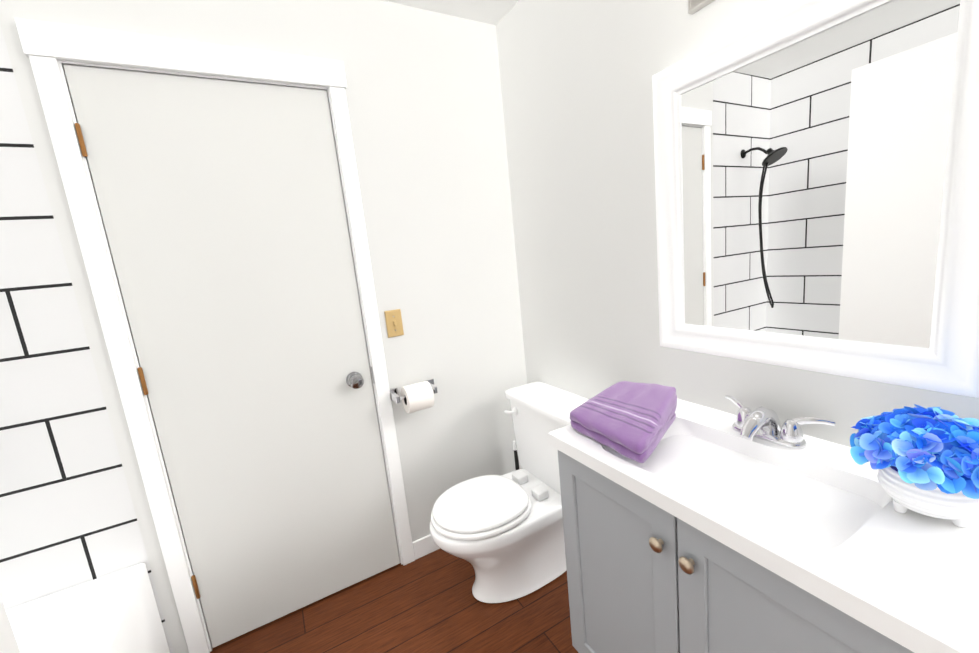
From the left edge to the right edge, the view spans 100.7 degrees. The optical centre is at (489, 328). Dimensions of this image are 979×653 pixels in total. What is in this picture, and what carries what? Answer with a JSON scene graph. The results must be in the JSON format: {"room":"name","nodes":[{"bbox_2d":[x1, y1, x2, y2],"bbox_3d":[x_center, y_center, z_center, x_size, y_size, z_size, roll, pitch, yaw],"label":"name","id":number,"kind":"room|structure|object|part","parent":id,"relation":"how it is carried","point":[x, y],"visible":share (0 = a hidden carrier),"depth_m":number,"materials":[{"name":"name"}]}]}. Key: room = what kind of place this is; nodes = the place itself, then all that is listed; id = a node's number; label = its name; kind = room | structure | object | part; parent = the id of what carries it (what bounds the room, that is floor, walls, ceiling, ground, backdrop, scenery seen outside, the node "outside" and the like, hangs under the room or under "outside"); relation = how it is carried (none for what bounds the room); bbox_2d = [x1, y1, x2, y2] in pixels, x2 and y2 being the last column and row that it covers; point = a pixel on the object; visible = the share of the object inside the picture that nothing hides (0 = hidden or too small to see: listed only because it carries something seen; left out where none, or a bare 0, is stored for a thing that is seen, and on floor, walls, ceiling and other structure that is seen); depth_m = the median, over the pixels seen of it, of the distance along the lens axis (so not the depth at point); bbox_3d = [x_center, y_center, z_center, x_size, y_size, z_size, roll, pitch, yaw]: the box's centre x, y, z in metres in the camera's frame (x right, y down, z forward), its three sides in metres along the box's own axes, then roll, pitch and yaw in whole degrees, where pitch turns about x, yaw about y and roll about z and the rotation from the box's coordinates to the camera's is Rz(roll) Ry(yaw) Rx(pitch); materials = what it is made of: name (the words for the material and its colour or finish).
{"room":"bathroom","nodes":[
{"label":"bathroom","id":0,"kind":"room"},
{"bbox_2d":[0,0,526,652],"bbox_3d":[-0.876,-0.030,1.542,2.300,2.408,0.100,-11,11,-28],"label":"wall","id":1,"kind":"structure","parent":0,"point":[426,112],"depth_m":1.74,"materials":[{"name":"paint"}]},
{"bbox_2d":[0,25,173,652],"bbox_3d":[-1.551,0.112,1.118,0.676,2.408,0.001,-11,11,-28],"label":"tiled wall","id":2,"kind":"structure","parent":1,"relation":"attached to","point":[68,518],"depth_m":1.24,"materials":[{"name":"white tile"}]},
{"bbox_2d":[14,18,414,652],"bbox_3d":[-0.855,0.104,1.560,0.878,2.133,0.119,-11,11,-28],"label":"door frame","id":3,"kind":"structure","parent":1,"relation":"attached to","point":[46,46],"depth_m":1.35,"materials":[{"name":"paint"}]},
{"bbox_2d":[63,64,399,647],"bbox_3d":[-0.840,0.154,1.541,0.740,2.024,0.048,-11,11,-28],"label":"door","id":4,"kind":"structure","parent":1,"relation":"in","point":[222,207],"depth_m":1.49,"materials":[{"name":"paint"}]},
{"bbox_3d":[-1.150,0.188,1.351,0.012,1.634,0.014,-11,11,-28],"label":"door hinges","id":5,"kind":"part","parent":4,"relation":"part of","materials":[{"name":"gold metal"}]},
{"bbox_2d":[346,372,363,388],"bbox_3d":[-0.546,0.213,1.660,0.066,0.066,0.069,-11,11,-28],"label":"door knob","id":6,"kind":"object","parent":4,"relation":"attached to","point":[354,380],"depth_m":1.64,"materials":[{"name":"silver metal"}]},
{"bbox_2d":[384,309,403,337],"bbox_3d":[-0.406,-0.024,1.740,0.070,0.115,0.015,-11,11,-28],"label":"light switch","id":7,"kind":"object","parent":1,"relation":"attached to","point":[394,324],"visible":1,"depth_m":1.74,"materials":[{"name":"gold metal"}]},
{"bbox_2d":[390,379,437,412],"bbox_3d":[-0.318,0.292,1.758,0.226,0.116,0.135,-11,11,-28],"label":"toilet paper holder","id":8,"kind":"object","parent":1,"relation":"attached to","point":[416,397],"visible":1,"depth_m":1.71,"materials":[{"name":"white paper"}]},
{"bbox_2d":[412,534,439,559],"bbox_3d":[-0.046,0.977,2.063,0.714,0.090,0.012,-11,11,-28],"label":"baseboard","id":9,"kind":"structure","parent":1,"relation":"attached to","point":[424,546],"depth_m":1.91,"materials":[{"name":"paint"}]},
{"bbox_2d":[210,549,578,652],"bbox_3d":[-0.130,1.329,0.652,2.500,0.100,2.650,-11,11,-28],"label":"floor","id":10,"kind":"structure","parent":0,"point":[429,603],"depth_m":1.58,"materials":[{"name":"brown wood"}]},
{"bbox_2d":[5,563,169,652],"bbox_3d":[-1.076,1.154,0.611,0.668,0.445,1.548,-11,11,-28],"label":"bathtub","id":11,"kind":"object","parent":10,"relation":"on","point":[116,612],"visible":0.98,"depth_m":1.25,"materials":[{"name":"white ceramic"}]},
{"bbox_2d":[430,382,588,602],"bbox_3d":[0.090,0.698,1.692,0.712,0.737,0.494,-11,11,-28],"label":"toilet","id":12,"kind":"object","parent":10,"relation":"on","point":[503,535],"visible":0.88,"depth_m":1.62,"materials":[{"name":"white ceramic"}]},
{"bbox_3d":[-0.040,0.687,1.617,0.382,0.026,0.344,-11,11,-28],"label":"seat lid","id":13,"kind":"part","parent":12,"relation":"part of","materials":[{"name":"white plastic"}]},
{"bbox_3d":[-0.038,0.711,1.621,0.400,0.023,0.360,-11,11,-28],"label":"seat","id":14,"kind":"part","parent":12,"relation":"part of","materials":[{"name":"white plastic"}]},
{"bbox_3d":[0.095,0.882,1.716,0.686,0.367,0.372,-11,11,-28],"label":"bowl","id":15,"kind":"part","parent":12,"relation":"part of","materials":[{"name":"white ceramic"}]},
{"bbox_3d":[0.098,0.378,1.860,0.034,0.038,0.068,-11,11,-28],"label":"handle","id":16,"kind":"part","parent":12,"relation":"part of","materials":[{"name":"white plastic"}]},
{"bbox_3d":[0.273,0.312,1.749,0.210,0.036,0.494,-11,11,-28],"label":"lid","id":17,"kind":"part","parent":12,"relation":"part of","materials":[{"name":"white ceramic"}]},
{"bbox_3d":[0.294,0.500,1.783,0.192,0.348,0.466,-11,11,-28],"label":"tank","id":18,"kind":"part","parent":12,"relation":"part of","materials":[{"name":"white ceramic"}]},
{"bbox_2d":[513,440,518,469],"bbox_3d":[0.150,0.777,2.092,0.086,0.432,0.086,-11,11,-28],"label":"toilet brush","id":19,"kind":"object","parent":10,"relation":"on","point":[516,456],"visible":0.23,"depth_m":2.06,"materials":[{"name":"black plastic"}]},
{"bbox_2d":[548,395,978,652],"bbox_3d":[0.610,0.673,0.988,0.478,0.923,0.836,-11,11,-28],"label":"bathroom vanity","id":20,"kind":"object","parent":10,"relation":"on","point":[702,529],"visible":0.94,"depth_m":0.82,"materials":[{"name":"grey"}]},
{"bbox_3d":[0.333,0.695,1.076,0.020,0.682,0.386,-11,11,-28],"label":"door","id":21,"kind":"part","parent":20,"relation":"part of","materials":[{"name":"grey wood"}]},
{"bbox_2d":[569,381,676,462],"bbox_3d":[0.409,0.232,1.125,0.309,0.097,0.283,-11,11,-28],"label":"towel","id":22,"kind":"object","parent":20,"relation":"on","point":[634,421],"visible":1,"depth_m":1.08,"materials":[{"name":"purple fabric"}]},
{"bbox_3d":[0.383,0.472,0.852,0.026,0.033,0.106,-11,11,-28],"label":"knob","id":23,"kind":"part","parent":20,"relation":"part of","materials":[{"name":"beige"}]},
{"bbox_2d":[725,395,835,449],"bbox_3d":[0.668,0.236,1.003,0.141,0.083,0.251,-11,11,-28],"label":"faucet","id":24,"kind":"object","parent":20,"relation":"on","point":[760,428],"depth_m":0.98,"materials":[{"name":"silver metal"}]},
{"bbox_3d":[0.528,0.736,0.728,0.020,0.682,0.406,-11,11,-28],"label":"door","id":25,"kind":"part","parent":20,"relation":"part of","materials":[{"name":"grey wood"}]},
{"bbox_2d":[850,404,978,527],"bbox_3d":[0.757,0.226,0.693,0.208,0.191,0.213,-11,11,-28],"label":"flower vase","id":26,"kind":"object","parent":20,"relation":"on","point":[923,460],"visible":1,"depth_m":0.66,"materials":[{"name":"white ceramic"}]},
{"bbox_3d":[0.760,0.270,0.701,0.130,0.100,0.130,-11,11,-28],"label":"pot","id":27,"kind":"part","parent":26,"relation":"part of","materials":[{"name":"white ceramic"}]},
{"bbox_2d":[384,0,518,24],"bbox_3d":[-0.377,-1.100,0.227,2.500,0.100,2.650,-11,11,-28],"label":"ceiling","id":28,"kind":"structure","parent":0,"point":[493,12],"depth_m":1.69,"materials":[{"name":"paint"}]},
{"bbox_2d":[496,0,978,447],"bbox_3d":[0.786,-0.104,0.998,0.100,2.408,2.650,-11,11,-28],"label":"wall","id":29,"kind":"structure","parent":0,"point":[576,86],"depth_m":1.44,"materials":[{"name":"paint"}]},
{"bbox_2d":[688,0,714,13],"bbox_3d":[0.609,-0.834,0.774,0.167,0.129,0.600,-11,11,-28],"label":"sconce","id":30,"kind":"object","parent":29,"relation":"attached to","point":[694,6],"visible":1,"depth_m":1.05,"materials":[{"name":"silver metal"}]},
{"bbox_2d":[652,0,978,397],"bbox_3d":[0.689,-0.308,0.959,0.033,0.811,0.686,-11,11,-28],"label":"mirror","id":31,"kind":"object","parent":29,"relation":"attached to","point":[817,182],"visible":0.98,"depth_m":0.88,"materials":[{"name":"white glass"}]},
{"bbox_3d":[-0.768,0.277,-0.275,0.675,2.408,0.100,-11,11,-28],"label":"wall","id":32,"kind":"structure","parent":0,"visible":0},
{"bbox_2d":[0,596,19,652],"bbox_3d":[-0.710,0.110,0.283,0.012,1.638,0.835,-11,11,-28],"label":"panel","id":33,"kind":"object","parent":32,"relation":"attached to","point":[8,643],"depth_m":0.72,"materials":[{"name":"white"}]}
]}

